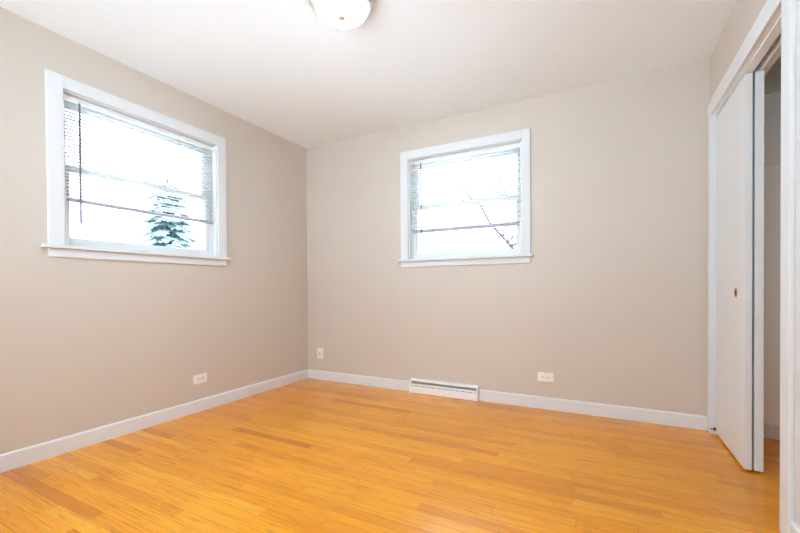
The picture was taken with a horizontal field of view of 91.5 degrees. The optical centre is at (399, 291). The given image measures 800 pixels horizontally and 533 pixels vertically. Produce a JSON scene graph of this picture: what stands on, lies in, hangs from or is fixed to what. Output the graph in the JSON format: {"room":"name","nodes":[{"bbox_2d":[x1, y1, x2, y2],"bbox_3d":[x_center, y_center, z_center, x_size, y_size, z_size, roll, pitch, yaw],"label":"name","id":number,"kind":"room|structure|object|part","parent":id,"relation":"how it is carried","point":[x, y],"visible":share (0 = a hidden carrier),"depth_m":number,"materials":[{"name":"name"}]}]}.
{"room":"empty bedroom","nodes":[
{"label":"empty bedroom","id":0,"kind":"room"},
{"bbox_2d":[0,7,307,453],"bbox_3d":[-1.998,-0.280,2.451,0.200,2.440,4.350,0,1,28],"label":"wall","id":1,"kind":"structure","parent":0,"point":[86,344],"depth_m":2.58,"materials":[{"name":"beige paint"}]},
{"bbox_2d":[41,69,231,265],"bbox_3d":[-1.793,-0.738,2.765,0.212,1.061,1.237,0,1,28],"label":"window","id":2,"kind":"structure","parent":1,"relation":"in","point":[59,242],"depth_m":2.56,"materials":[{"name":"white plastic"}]},
{"bbox_3d":[-1.835,-0.965,2.785,0.030,0.442,1.005,0,1,28],"label":"sash","id":3,"kind":"part","parent":2,"relation":"part of","materials":[{"name":"white plastic"}]},
{"bbox_3d":[-1.715,-0.268,2.730,0.042,0.019,1.237,0,1,28],"label":"sill","id":4,"kind":"part","parent":2,"relation":"part of","materials":[{"name":"white wood"}]},
{"bbox_3d":[-1.801,-0.526,2.773,0.030,0.499,1.005,0,1,28],"label":"sash","id":5,"kind":"part","parent":2,"relation":"part of","materials":[{"name":"clear glass"}]},
{"bbox_2d":[64,93,213,224],"bbox_3d":[-1.757,-0.797,2.746,0.046,0.763,1.003,0,1,28],"label":"blind","id":6,"kind":"object","parent":2,"relation":"attached to","point":[79,102],"visible":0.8,"depth_m":2.64,"materials":[{"name":"plastic"}]},
{"bbox_3d":[-1.762,-0.556,2.752,0.024,0.017,0.993,0,1,28],"label":"rail","id":7,"kind":"part","parent":6,"relation":"part of","materials":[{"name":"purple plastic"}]},
{"bbox_3d":[-1.876,-0.731,2.810,0.020,0.909,1.005,0,1,28],"label":"storm frame","id":8,"kind":"part","parent":2,"relation":"part of","materials":[{"name":"white plastic"}]},
{"bbox_2d":[0,369,307,472],"bbox_3d":[-1.896,0.894,2.413,0.014,0.092,3.950,0,1,28],"label":"baseboard","id":9,"kind":"structure","parent":1,"relation":"attached to","point":[38,452],"depth_m":2.58,"materials":[{"name":"white wood"}]},
{"bbox_2d":[193,373,206,384],"bbox_3d":[-1.563,0.680,3.052,0.009,0.072,0.117,0,1,28],"label":"wall outlet","id":10,"kind":"object","parent":1,"relation":"attached to","point":[200,378],"visible":1,"depth_m":3.04,"materials":[{"name":"white plastic"}]},
{"bbox_2d":[0,0,736,147],"bbox_3d":[-0.156,-1.577,1.467,4.380,0.150,4.350,0,1,28],"label":"ceiling","id":11,"kind":"structure","parent":0,"point":[276,66],"depth_m":2.42,"materials":[{"name":"white paint"}]},
{"bbox_2d":[309,0,373,28],"bbox_3d":[-0.300,-1.456,2.005,0.334,0.101,0.334,0,1,28],"label":"ceiling lamp","id":12,"kind":"object","parent":11,"relation":"attached to","point":[343,14],"visible":1,"depth_m":1.98,"materials":[{"name":"white glass"}]},
{"bbox_2d":[0,378,779,532],"bbox_3d":[-0.140,0.998,1.492,4.380,0.120,4.350,0,1,28],"label":"floor","id":13,"kind":"structure","parent":0,"point":[308,455],"depth_m":1.99,"materials":[{"name":"brown wood"}]},
{"bbox_2d":[409,378,478,401],"bbox_3d":[0.378,0.854,3.417,0.634,0.124,0.057,0,1,28],"label":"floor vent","id":14,"kind":"object","parent":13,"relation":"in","point":[420,386],"visible":1,"depth_m":3.40,"materials":[{"name":"white metal"}]},
{"bbox_3d":[0.367,0.882,3.398,0.610,0.064,0.007,0,1,28],"label":"panel","id":15,"kind":"part","parent":14,"relation":"part of","materials":[{"name":"white metal"}]},
{"bbox_2d":[412,378,476,388],"bbox_3d":[0.382,0.803,3.427,0.610,0.019,0.033,0,1,28],"label":"hood","id":16,"kind":"object","parent":14,"relation":"attached to","point":[422,382],"depth_m":3.42,"materials":[{"name":"white metal"}]},
{"bbox_2d":[306,55,780,423],"bbox_3d":[0.905,-0.306,3.270,4.180,2.440,0.200,0,1,28],"label":"wall","id":17,"kind":"structure","parent":0,"point":[610,301],"depth_m":2.96,"materials":[{"name":"beige paint"}]},
{"bbox_2d":[317,348,322,358],"bbox_3d":[-0.839,0.643,4.077,0.072,0.114,0.016,0,1,28],"label":"cable jack","id":18,"kind":"object","parent":17,"relation":"attached to","point":[319,350],"visible":1,"depth_m":4.08,"materials":[{"name":"white plastic"}]},
{"bbox_2d":[308,369,409,390],"bbox_3d":[-0.434,0.871,3.868,1.222,0.092,0.014,0,1,28],"label":"baseboard","id":19,"kind":"structure","parent":17,"relation":"attached to","point":[387,383],"depth_m":3.84,"materials":[{"name":"white wood"}]},
{"bbox_2d":[397,128,533,266],"bbox_3d":[0.550,-0.759,3.410,1.202,1.061,0.212,0,1,28],"label":"window","id":20,"kind":"structure","parent":17,"relation":"in","point":[410,256],"depth_m":3.35,"materials":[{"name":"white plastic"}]},
{"bbox_3d":[0.600,-0.755,3.490,0.993,0.911,0.020,0,1,28],"label":"storm frame","id":21,"kind":"part","parent":20,"relation":"part of","materials":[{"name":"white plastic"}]},
{"bbox_2d":[410,142,520,234],"bbox_3d":[0.537,-0.858,3.369,0.991,0.687,0.046,0,1,28],"label":"blind","id":22,"kind":"object","parent":20,"relation":"attached to","point":[517,223],"visible":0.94,"depth_m":3.36,"materials":[{"name":"plastic"}]},
{"bbox_3d":[0.542,-0.551,3.379,0.981,0.027,0.024,0,1,28],"label":"rail","id":23,"kind":"part","parent":22,"relation":"part of","materials":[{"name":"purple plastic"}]},
{"bbox_3d":[0.513,-0.288,3.340,1.202,0.019,0.042,0,1,28],"label":"sill","id":24,"kind":"part","parent":20,"relation":"part of","materials":[{"name":"white wood"}]},
{"bbox_3d":[0.577,-0.988,3.445,0.993,0.444,0.030,0,1,28],"label":"sash","id":25,"kind":"part","parent":20,"relation":"part of","materials":[{"name":"white plastic"}]},
{"bbox_3d":[0.563,-0.548,3.418,0.993,0.499,0.030,0,1,28],"label":"sash","id":26,"kind":"part","parent":20,"relation":"part of","materials":[{"name":"clear glass"}]},
{"bbox_2d":[538,372,553,382],"bbox_3d":[1.137,0.667,3.044,0.117,0.072,0.009,0,1,28],"label":"wall outlet","id":27,"kind":"object","parent":17,"relation":"attached to","point":[545,377],"visible":1,"depth_m":3.04,"materials":[{"name":"white plastic"}]},
{"bbox_2d":[479,389,706,429],"bbox_3d":[1.348,0.868,2.933,1.535,0.092,0.014,0,1,28],"label":"baseboard","id":28,"kind":"structure","parent":17,"relation":"attached to","point":[693,421],"depth_m":2.86,"materials":[{"name":"white wood"}]},
{"bbox_2d":[763,423,779,439],"bbox_3d":[2.371,0.867,2.395,0.505,0.092,0.014,0,1,28],"label":"baseboard","id":29,"kind":"structure","parent":17,"relation":"attached to","point":[771,431],"depth_m":2.42,"materials":[{"name":"white wood"}]},
{"bbox_2d":[710,0,799,526],"bbox_3d":[1.172,-0.283,0.787,0.120,2.440,3.950,0,1,28],"label":"wall","id":30,"kind":"structure","parent":0,"point":[797,99],"depth_m":1.41,"materials":[{"name":"grey paint"}]},
{"bbox_2d":[716,72,752,469],"bbox_3d":[1.901,-0.102,2.232,0.034,2.016,0.566,0,1,28],"label":"door","id":31,"kind":"structure","parent":30,"relation":"in","point":[734,191],"depth_m":2.14,"materials":[{"name":"white paint"}]},
{"bbox_2d":[707,0,795,532],"bbox_3d":[1.780,-0.159,1.960,0.136,2.160,1.290,0,1,28],"label":"door frame","id":32,"kind":"structure","parent":30,"relation":"attached to","point":[772,35],"depth_m":1.48,"materials":[{"name":"white paint"}]},
{"bbox_3d":[1.808,-1.174,1.944,0.005,0.130,1.144,0,1,28],"label":"track rail","id":33,"kind":"part","parent":32,"relation":"part of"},
{"bbox_2d":[752,70,763,471],"bbox_3d":[1.941,-0.102,2.212,0.036,2.016,0.564,0,1,28],"label":"door","id":34,"kind":"structure","parent":30,"relation":"in","point":[758,77],"depth_m":1.97,"materials":[{"name":"white paint"}]},
{"bbox_2d":[789,521,799,532],"bbox_3d":[0.818,0.898,0.253,0.014,0.092,2.648,0,1,28],"label":"baseboard","id":35,"kind":"structure","parent":30,"relation":"attached to","point":[793,527],"depth_m":1.40,"materials":[{"name":"white wood"}]},
{"bbox_3d":[2.303,-0.298,1.565,0.120,2.440,1.520,0,1,28],"label":"wall","id":36,"kind":"structure","parent":0,"visible":0},
{"bbox_2d":[764,158,780,165],"bbox_3d":[2.049,-0.805,1.748,0.499,0.052,1.420,0,1,28],"label":"closet shelf","id":37,"kind":"object","parent":36,"relation":"attached to","point":[773,161],"visible":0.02,"depth_m":2.40,"materials":[{"name":"paint"}]},
{"bbox_2d":[764,87,780,94],"bbox_3d":[2.046,-1.240,1.744,0.499,0.042,1.420,0,1,28],"label":"closet shelf","id":38,"kind":"object","parent":36,"relation":"attached to","point":[774,90],"visible":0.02,"depth_m":2.40,"materials":[{"name":"paint"}]},
{"label":"outside","id":39,"kind":"structure","parent":0,"visible":0},
{"bbox_3d":[-0.976,2.217,4.178,120.000,0.100,120.000,0,1,28],"label":"ground","id":40,"kind":"structure","parent":39,"visible":0},
{"bbox_2d":[136,173,198,248],"bbox_3d":[-7.067,-0.744,11.955,3.050,5.752,2.797,-1,1,-34],"label":"spruce tree","id":41,"kind":"object","parent":40,"relation":"on","point":[161,232],"visible":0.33,"depth_m":11.70,"materials":[{"name":"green plant"}]},
{"bbox_2d":[445,163,515,248],"bbox_3d":[2.492,-0.665,10.368,2.847,5.519,1.156,0,1,28],"label":"bare tree","id":42,"kind":"object","parent":40,"relation":"on","point":[501,236],"visible":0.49,"depth_m":10.13,"materials":[{"name":"grey plant"}]}
]}

